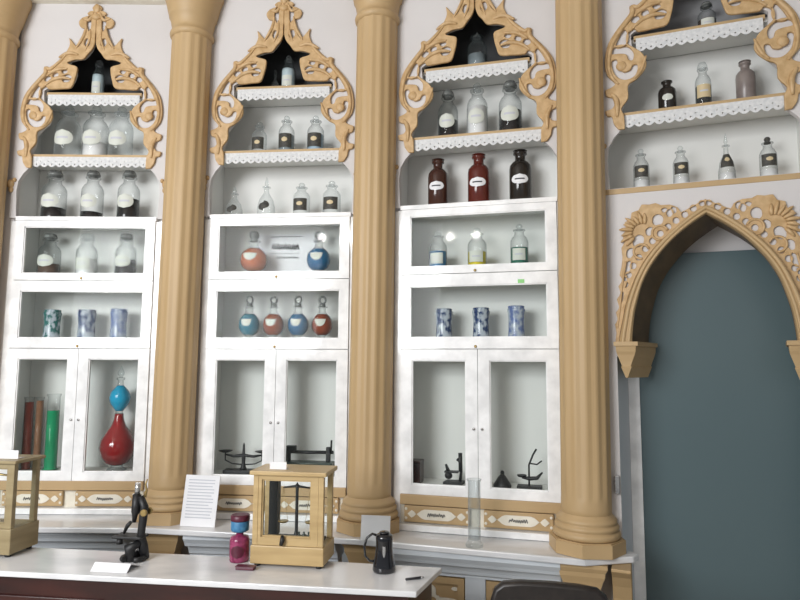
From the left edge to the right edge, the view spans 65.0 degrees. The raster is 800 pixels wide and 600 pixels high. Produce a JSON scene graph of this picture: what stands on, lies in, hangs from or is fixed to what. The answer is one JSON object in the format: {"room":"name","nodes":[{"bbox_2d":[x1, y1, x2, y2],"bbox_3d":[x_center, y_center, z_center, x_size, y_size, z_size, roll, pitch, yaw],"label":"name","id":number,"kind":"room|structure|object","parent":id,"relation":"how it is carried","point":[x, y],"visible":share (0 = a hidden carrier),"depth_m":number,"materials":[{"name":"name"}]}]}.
{"room":"old pharmacy","nodes":[
{"label":"old pharmacy","id":0,"kind":"room"},
{"bbox_2d":[0,4,171,378],"bbox_3d":[-2.889,-0.103,3.822,2.884,4.255,0.058,0,-6,0],"label":"wall","id":1,"kind":"structure","parent":0,"point":[144,30],"depth_m":3.95,"materials":[{"name":"paint"}]},
{"bbox_2d":[31,0,165,4],"bbox_3d":[-0.622,-2.083,3.549,7.418,0.345,0.695,-1,-6,11],"label":"trim","id":2,"kind":"structure","parent":1,"relation":"attached to","point":[126,2],"depth_m":3.96,"materials":[{"name":"beige paint"}]},
{"bbox_2d":[204,0,356,217],"bbox_3d":[-0.707,-1.361,3.828,0.944,1.727,0.030,0,-6,6],"label":"wall","id":3,"kind":"structure","parent":0,"point":[332,25],"depth_m":3.83,"materials":[{"name":"paint"}]},
{"bbox_2d":[138,548,562,581],"bbox_3d":[-0.010,1.742,0.326,10.000,0.100,11.000,0,-6,0],"label":"floor","id":4,"kind":"structure","parent":0,"point":[344,557],"depth_m":5.34,"materials":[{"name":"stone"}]},
{"bbox_2d":[32,533,135,551],"bbox_3d":[-1.927,1.632,3.509,0.820,0.736,0.265,0,-6,0],"label":"base cabinet","id":5,"kind":"object","parent":4,"relation":"on","point":[80,541],"visible":0.02,"depth_m":3.45,"materials":[{"name":"paint"}]},
{"bbox_2d":[146,534,183,553],"bbox_3d":[-1.313,1.631,3.468,0.224,0.736,0.159,0,-6,2],"label":"pier","id":6,"kind":"object","parent":4,"relation":"on","point":[157,543],"visible":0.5,"depth_m":3.44,"materials":[{"name":"paint"}]},
{"bbox_2d":[0,547,441,599],"bbox_3d":[-1.390,1.500,2.587,3.105,0.818,0.327,0,-6,7],"label":"table","id":7,"kind":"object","parent":4,"relation":"on","point":[34,573],"depth_m":2.48,"materials":[{"name":"white stone"}]},
{"bbox_2d":[0,454,45,556],"bbox_3d":[-1.809,0.902,2.784,0.353,0.405,0.193,0,-6,7],"label":"case","id":8,"kind":"object","parent":7,"relation":"on","point":[16,535],"visible":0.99,"depth_m":2.71,"materials":[{"name":"brown wood"}]},
{"bbox_2d":[0,450,24,458],"bbox_3d":[-1.738,0.679,2.774,0.147,0.036,0.042,0,-6,7],"label":"card","id":9,"kind":"object","parent":8,"relation":"on","point":[4,454],"visible":1,"depth_m":2.75,"materials":[{"name":"white paper"}]},
{"bbox_2d":[90,562,139,573],"bbox_3d":[-1.149,1.071,2.539,0.156,0.028,0.100,0,-6,8],"label":"card","id":10,"kind":"object","parent":7,"relation":"on","point":[98,566],"visible":1,"depth_m":2.50,"materials":[{"name":"white paper"}]},
{"bbox_2d":[112,479,152,562],"bbox_3d":[-1.131,0.930,2.667,0.148,0.339,0.103,0,-6,8],"label":"microscope","id":11,"kind":"object","parent":7,"relation":"on","point":[140,505],"visible":1,"depth_m":2.64,"materials":[{"name":"black metal"}]},
{"bbox_2d":[229,512,249,562],"bbox_3d":[-0.678,1.004,2.656,0.082,0.190,0.083,0,-6,0],"label":"jar","id":12,"kind":"object","parent":7,"relation":"on","point":[239,542],"visible":1,"depth_m":2.63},
{"bbox_2d":[235,564,256,570],"bbox_3d":[-0.623,1.081,2.538,0.079,0.014,0.034,-1,-6,8],"label":"tray","id":13,"kind":"object","parent":7,"relation":"on","point":[238,566],"visible":1,"depth_m":2.53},
{"bbox_2d":[250,464,337,568],"bbox_3d":[-0.449,0.906,2.651,0.328,0.385,0.200,-1,-6,8],"label":"case","id":14,"kind":"object","parent":7,"relation":"on","point":[268,546],"visible":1,"depth_m":2.58,"materials":[{"name":"brown wood"}]},
{"bbox_2d":[270,462,287,469],"bbox_3d":[-0.509,0.695,2.643,0.072,0.030,0.024,-1,-6,8],"label":"card","id":15,"kind":"object","parent":14,"relation":"on","point":[273,465],"visible":1,"depth_m":2.63,"materials":[{"name":"white paper"}]},
{"bbox_2d":[363,530,395,574],"bbox_3d":[-0.084,1.012,2.533,0.134,0.155,0.094,0,-6,0],"label":"jug","id":16,"kind":"object","parent":7,"relation":"on","point":[383,562],"visible":1,"depth_m":2.50,"materials":[{"name":"black paint"}]},
{"bbox_2d":[405,576,423,580],"bbox_3d":[0.056,1.074,2.425,0.075,0.010,0.010,2,-6,-20],"label":"pen","id":17,"kind":"object","parent":7,"relation":"on","point":[418,577],"visible":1,"depth_m":2.42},
{"bbox_2d":[183,536,343,561],"bbox_3d":[-0.736,1.627,3.396,0.820,0.736,0.265,0,-6,6],"label":"base cabinet","id":18,"kind":"object","parent":4,"relation":"on","point":[197,545],"visible":0.02,"depth_m":3.35,"materials":[{"name":"paint"}]},
{"bbox_2d":[342,544,375,563],"bbox_3d":[-0.180,1.617,3.272,0.224,0.736,0.159,-1,-6,10],"label":"pier","id":19,"kind":"object","parent":4,"relation":"on","point":[354,553],"visible":0.26,"depth_m":3.25,"materials":[{"name":"paint"}]},
{"bbox_2d":[393,548,560,599],"bbox_3d":[0.376,1.603,3.102,0.820,0.736,0.265,-1,-6,15],"label":"base cabinet","id":20,"kind":"object","parent":4,"relation":"on","point":[462,577],"visible":0.35,"depth_m":3.07,"materials":[{"name":"paint"}]},
{"bbox_2d":[490,579,607,599],"bbox_3d":[0.565,1.451,2.364,0.440,0.896,0.485,-1,-6,12],"label":"chair","id":21,"kind":"object","parent":4,"relation":"on","point":[517,589],"visible":1,"depth_m":2.18,"materials":[{"name":"leather"}]},
{"bbox_2d":[559,564,607,589],"bbox_3d":[0.855,1.588,2.922,0.224,0.736,0.159,-1,-6,16],"label":"pier","id":22,"kind":"object","parent":4,"relation":"on","point":[594,576],"visible":0.39,"depth_m":2.89,"materials":[{"name":"paint"}]},
{"bbox_2d":[0,514,638,565],"bbox_3d":[-1.496,1.234,3.378,5.289,0.030,0.574,0,-6,6],"label":"marble ledge","id":23,"kind":"object","parent":22,"relation":"on","point":[504,548],"visible":0.7,"depth_m":3.21,"materials":[{"name":"stone"}]},
{"bbox_2d":[0,0,31,265],"bbox_3d":[-2.491,-0.498,3.753,0.381,3.482,0.381,-5,-8,41],"label":"column","id":24,"kind":"structure","parent":23,"relation":"on","point":[14,14],"depth_m":3.81,"materials":[{"name":"paint"}]},
{"bbox_2d":[0,4,163,514],"bbox_3d":[-1.918,-0.315,3.943,0.994,3.158,0.310,0,-6,0],"label":"display cabinet","id":25,"kind":"object","parent":23,"relation":"on","point":[75,376],"visible":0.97,"depth_m":3.92,"materials":[{"name":"paint"}]},
{"bbox_2d":[19,397,35,469],"bbox_3d":[-2.272,0.811,3.833,0.069,0.436,0.069,0,-6,0],"label":"glass cylinder","id":26,"kind":"object","parent":25,"relation":"in","point":[29,406],"visible":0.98,"depth_m":3.82,"materials":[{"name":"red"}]},
{"bbox_2d":[31,400,43,469],"bbox_3d":[-2.207,0.812,3.834,0.056,0.436,0.056,0,-6,0],"label":"glass cylinder","id":27,"kind":"object","parent":25,"relation":"in","point":[39,403],"visible":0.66,"depth_m":3.82,"materials":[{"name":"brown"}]},
{"bbox_2d":[36,233,60,272],"bbox_3d":[-2.200,-0.278,3.943,0.131,0.279,0.133,0,-6,0],"label":"apothecary jar","id":28,"kind":"object","parent":25,"relation":"in","point":[45,264],"visible":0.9,"depth_m":3.89,"materials":[{"name":"clear glass"}]},
{"bbox_2d":[42,410,59,469],"bbox_3d":[-2.123,0.803,3.835,0.093,0.455,0.093,0,-6,0],"label":"glass cylinder","id":29,"kind":"object","parent":25,"relation":"in","point":[52,422],"visible":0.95,"depth_m":3.81,"materials":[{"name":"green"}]},
{"bbox_2d":[42,309,61,336],"bbox_3d":[-2.161,0.155,3.901,0.105,0.189,0.105,0,-6,0],"label":"ceramic jar","id":30,"kind":"object","parent":25,"relation":"in","point":[52,317],"visible":0.77,"depth_m":3.86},
{"bbox_2d":[40,170,66,215],"bbox_3d":[-2.191,-0.660,3.982,0.145,0.325,0.147,0,-6,0],"label":"apothecary jar","id":31,"kind":"object","parent":25,"relation":"on","point":[48,200],"visible":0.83,"depth_m":3.92,"materials":[{"name":"clear glass"}]},
{"bbox_2d":[54,129,72,144],"bbox_3d":[-2.125,-1.067,4.024,0.153,0.365,0.155,0,-6,0],"label":"apothecary jar","id":32,"kind":"object","parent":25,"relation":"on","point":[62,136],"visible":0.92,"depth_m":3.95,"materials":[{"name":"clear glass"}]},
{"bbox_2d":[75,240,97,272],"bbox_3d":[-1.967,-0.278,3.945,0.125,0.281,0.127,0,-6,0],"label":"apothecary jar","id":33,"kind":"object","parent":25,"relation":"in","point":[83,264],"visible":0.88,"depth_m":3.89,"materials":[{"name":"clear glass"}]},
{"bbox_2d":[77,309,96,336],"bbox_3d":[-1.947,0.156,3.902,0.112,0.190,0.112,0,-6,0],"label":"ceramic jar","id":34,"kind":"object","parent":25,"relation":"in","point":[86,318],"visible":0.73,"depth_m":3.86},
{"bbox_2d":[80,170,103,216],"bbox_3d":[-1.950,-0.659,3.984,0.133,0.327,0.135,0,-6,0],"label":"apothecary jar","id":35,"kind":"object","parent":25,"relation":"on","point":[87,200],"visible":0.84,"depth_m":3.92,"materials":[{"name":"clear glass"}]},
{"bbox_2d":[33,161,150,170],"bbox_3d":[-1.915,-0.871,4.021,0.892,0.022,0.216,0,-6,0],"label":"shelf","id":36,"kind":"object","parent":25,"relation":"attached to","point":[40,168],"depth_m":4.08,"materials":[{"name":"paint"}]},
{"bbox_2d":[81,112,108,154],"bbox_3d":[-1.949,-1.067,4.025,0.153,0.367,0.155,0,-6,0],"label":"apothecary jar","id":37,"kind":"object","parent":25,"relation":"on","point":[91,145],"visible":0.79,"depth_m":3.95,"materials":[{"name":"clear glass"}]},
{"bbox_2d":[47,96,142,111],"bbox_3d":[-1.913,-1.268,4.061,0.892,0.022,0.216,0,-6,0],"label":"shelf","id":38,"kind":"object","parent":25,"relation":"attached to","point":[55,108],"depth_m":4.11,"materials":[{"name":"paint"}]},
{"bbox_2d":[91,65,104,92],"bbox_3d":[-1.950,-1.417,4.061,0.077,0.271,0.079,0,-6,0],"label":"glass jar","id":39,"kind":"object","parent":25,"relation":"on","point":[98,80],"visible":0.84,"depth_m":4.03,"materials":[{"name":"grey"}]},
{"bbox_2d":[99,380,133,465],"bbox_3d":[-1.721,0.718,3.847,0.214,0.632,0.214,0,-6,0],"label":"carboy","id":40,"kind":"object","parent":25,"relation":"in","point":[116,448],"visible":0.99,"depth_m":3.79,"materials":[{"name":"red glass"}]},
{"bbox_2d":[108,130,125,144],"bbox_3d":[-1.788,-1.064,4.026,0.147,0.362,0.149,0,-6,0],"label":"apothecary jar","id":41,"kind":"object","parent":25,"relation":"on","point":[116,137],"visible":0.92,"depth_m":3.95,"materials":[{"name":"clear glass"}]},
{"bbox_2d":[109,308,127,337],"bbox_3d":[-1.749,0.154,3.904,0.105,0.197,0.105,0,-6,0],"label":"ceramic jar","id":42,"kind":"object","parent":25,"relation":"in","point":[118,326],"visible":0.77,"depth_m":3.87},
{"bbox_2d":[114,233,136,272],"bbox_3d":[-1.722,-0.277,3.947,0.125,0.282,0.127,0,-6,0],"label":"apothecary jar","id":43,"kind":"object","parent":25,"relation":"in","point":[123,264],"visible":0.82,"depth_m":3.89,"materials":[{"name":"clear glass"}]},
{"bbox_2d":[116,170,139,216],"bbox_3d":[-1.721,-0.659,3.986,0.133,0.329,0.135,0,-6,0],"label":"apothecary jar","id":44,"kind":"object","parent":25,"relation":"on","point":[127,206],"visible":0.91,"depth_m":3.93,"materials":[{"name":"clear glass"}]},
{"bbox_2d":[136,0,223,525],"bbox_3d":[-1.273,-0.494,3.733,0.381,3.482,0.381,5,-8,-41],"label":"column","id":45,"kind":"structure","parent":23,"relation":"on","point":[193,22],"depth_m":3.62,"materials":[{"name":"paint"}]},
{"bbox_2d":[180,474,220,527],"bbox_3d":[-1.080,1.095,3.453,0.200,0.262,0.124,-1,-6,10],"label":"notice","id":46,"kind":"object","parent":23,"relation":"on","point":[201,492],"visible":1,"depth_m":3.42,"materials":[{"name":"white paper"}]},
{"bbox_2d":[196,0,353,522],"bbox_3d":[-0.702,-0.320,3.829,0.994,3.158,0.310,0,-6,6],"label":"display cabinet","id":47,"kind":"object","parent":23,"relation":"on","point":[262,391],"visible":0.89,"depth_m":3.83,"materials":[{"name":"paint"}]},
{"bbox_2d":[218,443,261,473],"bbox_3d":[-0.931,0.939,3.740,0.308,0.180,0.090,0,-6,6],"label":"balance scale","id":48,"kind":"object","parent":47,"relation":"in","point":[242,470],"visible":0.78,"depth_m":3.73,"materials":[{"name":"black metal"}]},
{"bbox_2d":[238,296,258,334],"bbox_3d":[-0.915,0.111,3.812,0.127,0.273,0.128,0,-6,6],"label":"glass bottle","id":49,"kind":"object","parent":47,"relation":"in","point":[248,323],"visible":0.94,"depth_m":3.77,"materials":[{"name":"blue glass"}]},
{"bbox_2d":[240,231,266,270],"bbox_3d":[-0.896,-0.283,3.851,0.165,0.285,0.166,0,-6,6],"label":"flask","id":50,"kind":"object","parent":47,"relation":"in","point":[252,259],"visible":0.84,"depth_m":3.80,"materials":[{"name":"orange glass"}]},
{"bbox_2d":[252,136,263,148],"bbox_3d":[-0.878,-1.002,3.922,0.093,0.228,0.095,0,-6,6],"label":"glass bottle","id":51,"kind":"object","parent":47,"relation":"on","point":[257,142],"visible":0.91,"depth_m":3.88,"materials":[{"name":"grey"}]},
{"bbox_2d":[259,200,268,209],"bbox_3d":[-0.825,-0.632,3.879,0.111,0.263,0.112,0,-6,6],"label":"flask","id":52,"kind":"object","parent":47,"relation":"on","point":[265,204],"visible":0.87,"depth_m":3.82,"materials":[{"name":"grey"}]},
{"bbox_2d":[263,296,283,334],"bbox_3d":[-0.765,0.111,3.797,0.127,0.272,0.128,0,-6,6],"label":"glass bottle","id":53,"kind":"object","parent":47,"relation":"in","point":[272,323],"visible":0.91,"depth_m":3.75,"materials":[{"name":"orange glass"}]},
{"bbox_2d":[223,155,343,167],"bbox_3d":[-0.697,-0.876,3.906,0.892,0.022,0.216,0,-6,6],"label":"shelf","id":54,"kind":"object","parent":47,"relation":"attached to","point":[308,164],"depth_m":3.98,"materials":[{"name":"paint"}]},
{"bbox_2d":[236,86,332,107],"bbox_3d":[-0.695,-1.273,3.946,0.892,0.022,0.216,0,-6,6],"label":"shelf","id":55,"kind":"object","parent":47,"relation":"attached to","point":[314,102],"depth_m":4.00,"materials":[{"name":"paint"}]},
{"bbox_2d":[255,233,316,270],"bbox_3d":[-0.719,-0.274,3.956,0.400,0.290,0.011,0,-6,6],"label":"script sign","id":56,"kind":"object","parent":47,"relation":"in","point":[283,252],"visible":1,"depth_m":3.96,"materials":[{"name":"white paper"}]},
{"bbox_2d":[279,123,294,149],"bbox_3d":[-0.706,-1.019,3.906,0.099,0.261,0.101,0,-6,6],"label":"glass bottle","id":57,"kind":"object","parent":47,"relation":"on","point":[286,140],"visible":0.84,"depth_m":3.86,"materials":[{"name":"grey"}]},
{"bbox_2d":[281,59,295,85],"bbox_3d":[-0.700,-1.413,3.946,0.088,0.254,0.090,0,-6,6],"label":"glass jar","id":58,"kind":"object","parent":47,"relation":"on","point":[288,74],"visible":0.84,"depth_m":3.91,"materials":[{"name":"grey"}]},
{"bbox_2d":[287,296,307,334],"bbox_3d":[-0.614,0.110,3.783,0.126,0.272,0.127,0,-6,6],"label":"glass bottle","id":59,"kind":"object","parent":47,"relation":"in","point":[297,323],"visible":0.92,"depth_m":3.74,"materials":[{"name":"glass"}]},
{"bbox_2d":[293,198,306,210],"bbox_3d":[-0.604,-0.611,3.855,0.104,0.220,0.106,0,-6,6],"label":"glass bottle","id":60,"kind":"object","parent":47,"relation":"on","point":[298,203],"visible":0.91,"depth_m":3.80,"materials":[{"name":"grey"}]},
{"bbox_2d":[286,440,334,465],"bbox_3d":[-0.537,0.928,3.712,0.290,0.200,0.090,0,-6,6],"label":"scale","id":61,"kind":"object","parent":47,"relation":"in","point":[290,449],"visible":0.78,"depth_m":3.70,"materials":[{"name":"black metal"}]},
{"bbox_2d":[307,119,323,148],"bbox_3d":[-0.522,-1.017,3.888,0.105,0.255,0.107,0,-6,6],"label":"glass bottle","id":62,"kind":"object","parent":47,"relation":"on","point":[314,139],"visible":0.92,"depth_m":3.84,"materials":[{"name":"grey"}]},
{"bbox_2d":[306,231,330,270],"bbox_3d":[-0.494,-0.282,3.811,0.145,0.279,0.146,0,-6,6],"label":"glass bottle","id":63,"kind":"object","parent":47,"relation":"in","point":[318,259],"visible":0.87,"depth_m":3.76,"materials":[{"name":"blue glass"}]},
{"bbox_2d":[311,296,332,334],"bbox_3d":[-0.467,0.110,3.768,0.126,0.271,0.127,0,-6,6],"label":"glass bottle","id":64,"kind":"object","parent":47,"relation":"in","point":[321,324],"visible":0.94,"depth_m":3.73,"materials":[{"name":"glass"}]},
{"bbox_2d":[323,196,337,209],"bbox_3d":[-0.417,-0.616,3.837,0.110,0.228,0.112,0,-6,6],"label":"glass bottle","id":65,"kind":"object","parent":47,"relation":"on","point":[329,202],"visible":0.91,"depth_m":3.78,"materials":[{"name":"grey"}]},
{"bbox_2d":[336,0,402,536],"bbox_3d":[-0.133,-0.507,3.537,0.381,3.482,0.381,-5,-8,41],"label":"column","id":66,"kind":"structure","parent":23,"relation":"on","point":[377,22],"depth_m":3.41,"materials":[{"name":"paint"}]},
{"bbox_2d":[360,515,390,540],"bbox_3d":[-0.123,1.143,3.148,0.148,0.118,0.024,-1,-6,8],"label":"card","id":67,"kind":"object","parent":23,"relation":"on","point":[370,524],"visible":0.86,"depth_m":3.15,"materials":[{"name":"white paper"}]},
{"bbox_2d":[394,0,560,541],"bbox_3d":[0.448,-0.344,3.529,0.994,3.158,0.310,-1,-6,15],"label":"display cabinet","id":68,"kind":"object","parent":23,"relation":"on","point":[493,400],"visible":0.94,"depth_m":3.51,"materials":[{"name":"paint"}]},
{"bbox_2d":[413,458,423,482],"bbox_3d":[0.087,0.947,3.478,0.072,0.122,0.104,-1,-6,15],"label":"wooden box","id":69,"kind":"object","parent":68,"relation":"in","point":[418,464],"visible":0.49,"depth_m":3.43,"materials":[{"name":"brown wood"}]},
{"bbox_2d":[428,158,447,203],"bbox_3d":[0.219,-0.670,3.629,0.115,0.300,0.117,-1,-6,15],"label":"bottle","id":70,"kind":"object","parent":68,"relation":"on","point":[437,177],"visible":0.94,"depth_m":3.58,"materials":[{"name":"brown glass"}]},
{"bbox_2d":[429,235,446,265],"bbox_3d":[0.217,-0.279,3.590,0.103,0.236,0.105,-1,-6,15],"label":"liquid bottle","id":71,"kind":"object","parent":68,"relation":"in","point":[436,258],"visible":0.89,"depth_m":3.54,"materials":[{"name":"clear glass"}]},
{"bbox_2d":[435,308,452,336],"bbox_3d":[0.248,0.138,3.540,0.101,0.177,0.101,-1,-6,15],"label":"ceramic jar","id":72,"kind":"object","parent":68,"relation":"in","point":[443,315],"visible":0.8,"depth_m":3.50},
{"bbox_2d":[439,89,457,135],"bbox_3d":[0.279,-1.066,3.654,0.116,0.314,0.118,-1,-6,15],"label":"apothecary jar","id":73,"kind":"object","parent":68,"relation":"on","point":[448,125],"visible":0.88,"depth_m":3.60,"materials":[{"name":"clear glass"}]},
{"bbox_2d":[443,453,464,484],"bbox_3d":[0.295,0.921,3.436,0.109,0.168,0.080,-1,-6,15],"label":"microscope","id":74,"kind":"object","parent":68,"relation":"in","point":[448,473],"visible":0.94,"depth_m":3.42,"materials":[{"name":"black metal"}]},
{"bbox_2d":[467,88,486,132],"bbox_3d":[0.444,-1.084,3.612,0.120,0.343,0.122,-1,-6,15],"label":"apothecary jar","id":75,"kind":"object","parent":68,"relation":"in","point":[476,114],"visible":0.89,"depth_m":3.56,"materials":[{"name":"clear glass"}]},
{"bbox_2d":[467,34,486,63],"bbox_3d":[0.448,-1.437,3.648,0.116,0.254,0.116,-1,-6,15],"label":"glass jar","id":76,"kind":"object","parent":68,"relation":"in","point":[476,57],"visible":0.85,"depth_m":3.59,"materials":[{"name":"grey"}]},
{"bbox_2d":[468,234,485,264],"bbox_3d":[0.433,-0.286,3.533,0.107,0.242,0.109,-1,-6,15],"label":"liquid bottle","id":77,"kind":"object","parent":68,"relation":"in","point":[476,256],"visible":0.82,"depth_m":3.48,"materials":[{"name":"clear glass"}]},
{"bbox_2d":[423,60,531,90],"bbox_3d":[0.458,-1.297,3.646,0.892,0.022,0.216,-1,-6,15],"label":"shelf","id":78,"kind":"object","parent":68,"relation":"attached to","point":[492,82],"depth_m":3.70,"materials":[{"name":"paint"}]},
{"bbox_2d":[468,153,489,201],"bbox_3d":[0.447,-0.680,3.569,0.124,0.310,0.126,-1,-6,15],"label":"bottle","id":79,"kind":"object","parent":68,"relation":"in","point":[478,173],"visible":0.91,"depth_m":3.52,"materials":[{"name":"red glass"}]},
{"bbox_2d":[411,135,546,156],"bbox_3d":[0.456,-0.900,3.605,0.892,0.022,0.216,-1,-6,15],"label":"shelf","id":80,"kind":"object","parent":68,"relation":"attached to","point":[489,149],"depth_m":3.68,"materials":[{"name":"paint"}]},
{"bbox_2d":[472,307,489,336],"bbox_3d":[0.450,0.133,3.486,0.100,0.179,0.100,-1,-6,15],"label":"ceramic jar","id":81,"kind":"object","parent":68,"relation":"in","point":[480,314],"visible":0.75,"depth_m":3.45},
{"bbox_2d":[493,470,510,487],"bbox_3d":[0.548,0.956,3.365,0.096,0.086,0.096,-1,-6,15],"label":"weight","id":82,"kind":"object","parent":68,"relation":"in","point":[501,481],"visible":0.99,"depth_m":3.34,"materials":[{"name":"black metal"}]},
{"bbox_2d":[499,80,521,129],"bbox_3d":[0.625,-1.080,3.563,0.130,0.328,0.132,-1,-6,15],"label":"apothecary jar","id":83,"kind":"object","parent":68,"relation":"in","point":[510,117],"visible":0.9,"depth_m":3.51,"materials":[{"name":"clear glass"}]},
{"bbox_2d":[507,305,524,335],"bbox_3d":[0.636,0.125,3.437,0.098,0.186,0.098,-1,-6,15],"label":"ceramic jar","id":84,"kind":"object","parent":68,"relation":"in","point":[516,313],"visible":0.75,"depth_m":3.40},
{"bbox_2d":[510,229,528,262],"bbox_3d":[0.660,-0.297,3.473,0.099,0.253,0.101,-1,-6,15],"label":"liquid bottle","id":85,"kind":"object","parent":68,"relation":"in","point":[518,254],"visible":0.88,"depth_m":3.43,"materials":[{"name":"clear glass"}]},
{"bbox_2d":[509,149,531,198],"bbox_3d":[0.672,-0.686,3.510,0.122,0.314,0.124,-1,-6,15],"label":"bottle","id":86,"kind":"object","parent":68,"relation":"in","point":[520,178],"visible":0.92,"depth_m":3.46,"materials":[{"name":"black glass"}]},
{"bbox_2d":[517,449,542,489],"bbox_3d":[0.689,0.893,3.334,0.137,0.208,0.070,-1,-6,15],"label":"stand","id":87,"kind":"object","parent":68,"relation":"in","point":[529,478],"visible":0.94,"depth_m":3.32,"materials":[{"name":"black metal"}]},
{"bbox_2d":[549,0,625,559],"bbox_3d":[0.931,-0.537,3.186,0.381,3.482,0.381,5,-8,-41],"label":"column","id":88,"kind":"structure","parent":23,"relation":"on","point":[585,527],"depth_m":3.05,"materials":[{"name":"paint"}]},
{"bbox_2d":[611,563,632,599],"bbox_3d":[1.022,1.583,2.863,0.084,0.736,0.200,-2,-6,21],"label":"bracket","id":89,"kind":"object","parent":4,"relation":"on","point":[621,573],"visible":0.78,"depth_m":2.86,"materials":[{"name":"paint"}]},
{"bbox_2d":[181,0,556,554],"bbox_3d":[-0.295,-0.116,3.561,2.405,4.255,0.091,-1,-6,15],"label":"wall","id":90,"kind":"structure","parent":0,"point":[419,19],"depth_m":3.58,"materials":[{"name":"paint"}]},
{"bbox_2d":[391,179,400,497],"bbox_3d":[-0.130,-0.110,3.609,0.288,4.255,0.040,-3,-7,30],"label":"wall","id":91,"kind":"structure","parent":0,"point":[392,466],"depth_m":3.46,"materials":[{"name":"paint"}]},
{"bbox_2d":[601,564,612,599],"bbox_3d":[0.964,-0.141,3.244,0.234,4.255,0.040,-4,-7,35],"label":"wall","id":92,"kind":"structure","parent":0,"point":[606,588],"depth_m":3.03,"materials":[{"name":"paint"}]},
{"bbox_2d":[617,357,634,599],"bbox_3d":[1.124,1.090,3.157,0.077,1.780,0.243,-2,-6,21],"label":"trim","id":93,"kind":"structure","parent":92,"relation":"attached to","point":[626,497],"depth_m":3.18,"materials":[{"name":"wood"}]},
{"bbox_2d":[628,226,754,599],"bbox_3d":[1.836,0.728,3.116,1.450,2.500,0.039,-2,-6,21],"label":"wall","id":94,"kind":"structure","parent":0,"point":[717,239],"depth_m":3.27,"materials":[{"name":"paint"}]},
{"bbox_2d":[628,377,645,599],"bbox_3d":[1.238,0.863,3.289,0.055,2.260,0.036,-2,-6,21],"label":"trim","id":95,"kind":"structure","parent":94,"relation":"attached to","point":[633,383],"depth_m":3.26,"materials":[{"name":"white paint"}]},
{"bbox_2d":[639,249,799,599],"bbox_3d":[1.780,0.856,3.085,1.102,2.231,0.032,-2,-6,21],"label":"door","id":96,"kind":"structure","parent":94,"relation":"in","point":[720,394],"depth_m":3.15,"materials":[{"name":"blue paint"}]},
{"bbox_2d":[602,0,799,593],"bbox_3d":[1.469,-0.155,3.000,0.944,4.270,0.030,-2,-6,21],"label":"wall","id":97,"kind":"structure","parent":0,"point":[619,207],"depth_m":3.08,"materials":[{"name":"paint"}]},
{"bbox_2d":[615,475,619,493],"bbox_3d":[1.045,0.888,3.022,0.020,0.085,0.026,-2,-6,21],"label":"latch plate","id":98,"kind":"object","parent":97,"relation":"attached to","point":[617,486],"visible":1,"depth_m":3.01,"materials":[{"name":"metal"}]},
{"bbox_2d":[605,0,799,194],"bbox_3d":[1.513,-1.242,3.210,0.994,1.425,0.308,-2,-6,21],"label":"wall niche","id":99,"kind":"object","parent":97,"relation":"attached to","point":[675,46],"visible":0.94,"depth_m":3.21,"materials":[{"name":"paint"}]},
{"bbox_2d":[633,153,649,186],"bbox_3d":[1.251,-0.670,3.257,0.078,0.236,0.080,-2,-6,21],"label":"perfume bottle","id":100,"kind":"object","parent":99,"relation":"on","point":[640,170],"visible":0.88,"depth_m":3.22,"materials":[{"name":"clear glass"}]},
{"bbox_2d":[658,80,676,108],"bbox_3d":[1.381,-1.038,3.245,0.088,0.187,0.089,-2,-6,21],"label":"bottle","id":101,"kind":"object","parent":99,"relation":"on","point":[667,97],"visible":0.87,"depth_m":3.21,"materials":[{"name":"black glass"}]},
{"bbox_2d":[674,150,689,182],"bbox_3d":[1.426,-0.672,3.190,0.076,0.229,0.078,-2,-6,21],"label":"perfume bottle","id":102,"kind":"object","parent":99,"relation":"on","point":[679,167],"visible":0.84,"depth_m":3.15,"materials":[{"name":"clear glass"}]},
{"bbox_2d":[631,17,766,59],"bbox_3d":[1.520,-1.333,3.238,0.892,0.022,0.216,-2,-6,21],"label":"shelf","id":103,"kind":"object","parent":99,"relation":"attached to","point":[719,45],"depth_m":3.28,"materials":[{"name":"paint"}]},
{"bbox_2d":[695,67,711,103],"bbox_3d":[1.539,-1.080,3.189,0.076,0.261,0.078,-2,-6,21],"label":"bottle","id":104,"kind":"object","parent":99,"relation":"on","point":[702,91],"visible":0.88,"depth_m":3.15,"materials":[{"name":"clear glass"}]},
{"bbox_2d":[619,103,790,134],"bbox_3d":[1.518,-0.936,3.198,0.892,0.022,0.216,-2,-6,21],"label":"shelf","id":105,"kind":"object","parent":99,"relation":"attached to","point":[761,116],"depth_m":3.25,"materials":[{"name":"paint"}]},
{"bbox_2d":[697,1,715,24],"bbox_3d":[1.570,-1.436,3.214,0.087,0.178,0.089,-2,-6,21],"label":"glass jar","id":106,"kind":"object","parent":99,"relation":"on","point":[705,5],"visible":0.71,"depth_m":3.20,"materials":[{"name":"grey"}]},
{"bbox_2d":[719,146,735,178],"bbox_3d":[1.620,-0.699,3.119,0.079,0.271,0.079,-2,-6,21],"label":"perfume bottle","id":107,"kind":"object","parent":99,"relation":"on","point":[726,161],"visible":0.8,"depth_m":3.09,"materials":[{"name":"clear glass"}]},
{"bbox_2d":[735,59,756,98],"bbox_3d":[1.718,-1.074,3.121,0.089,0.238,0.089,-2,-6,21],"label":"bottle","id":108,"kind":"object","parent":99,"relation":"on","point":[745,80],"visible":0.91,"depth_m":3.09,"materials":[{"name":"glass"}]},
{"bbox_2d":[759,137,777,175],"bbox_3d":[1.789,-0.683,3.052,0.077,0.227,0.079,-2,-6,21],"label":"perfume bottle","id":109,"kind":"object","parent":99,"relation":"on","point":[770,158],"visible":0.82,"depth_m":3.02,"materials":[{"name":"clear glass"}]},
{"bbox_2d":[613,194,799,378],"bbox_3d":[1.511,-0.050,3.051,0.902,0.855,0.290,-2,-6,21],"label":"arch","id":110,"kind":"object","parent":97,"relation":"attached to","point":[635,354],"visible":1,"depth_m":3.04,"materials":[{"name":"paint"}]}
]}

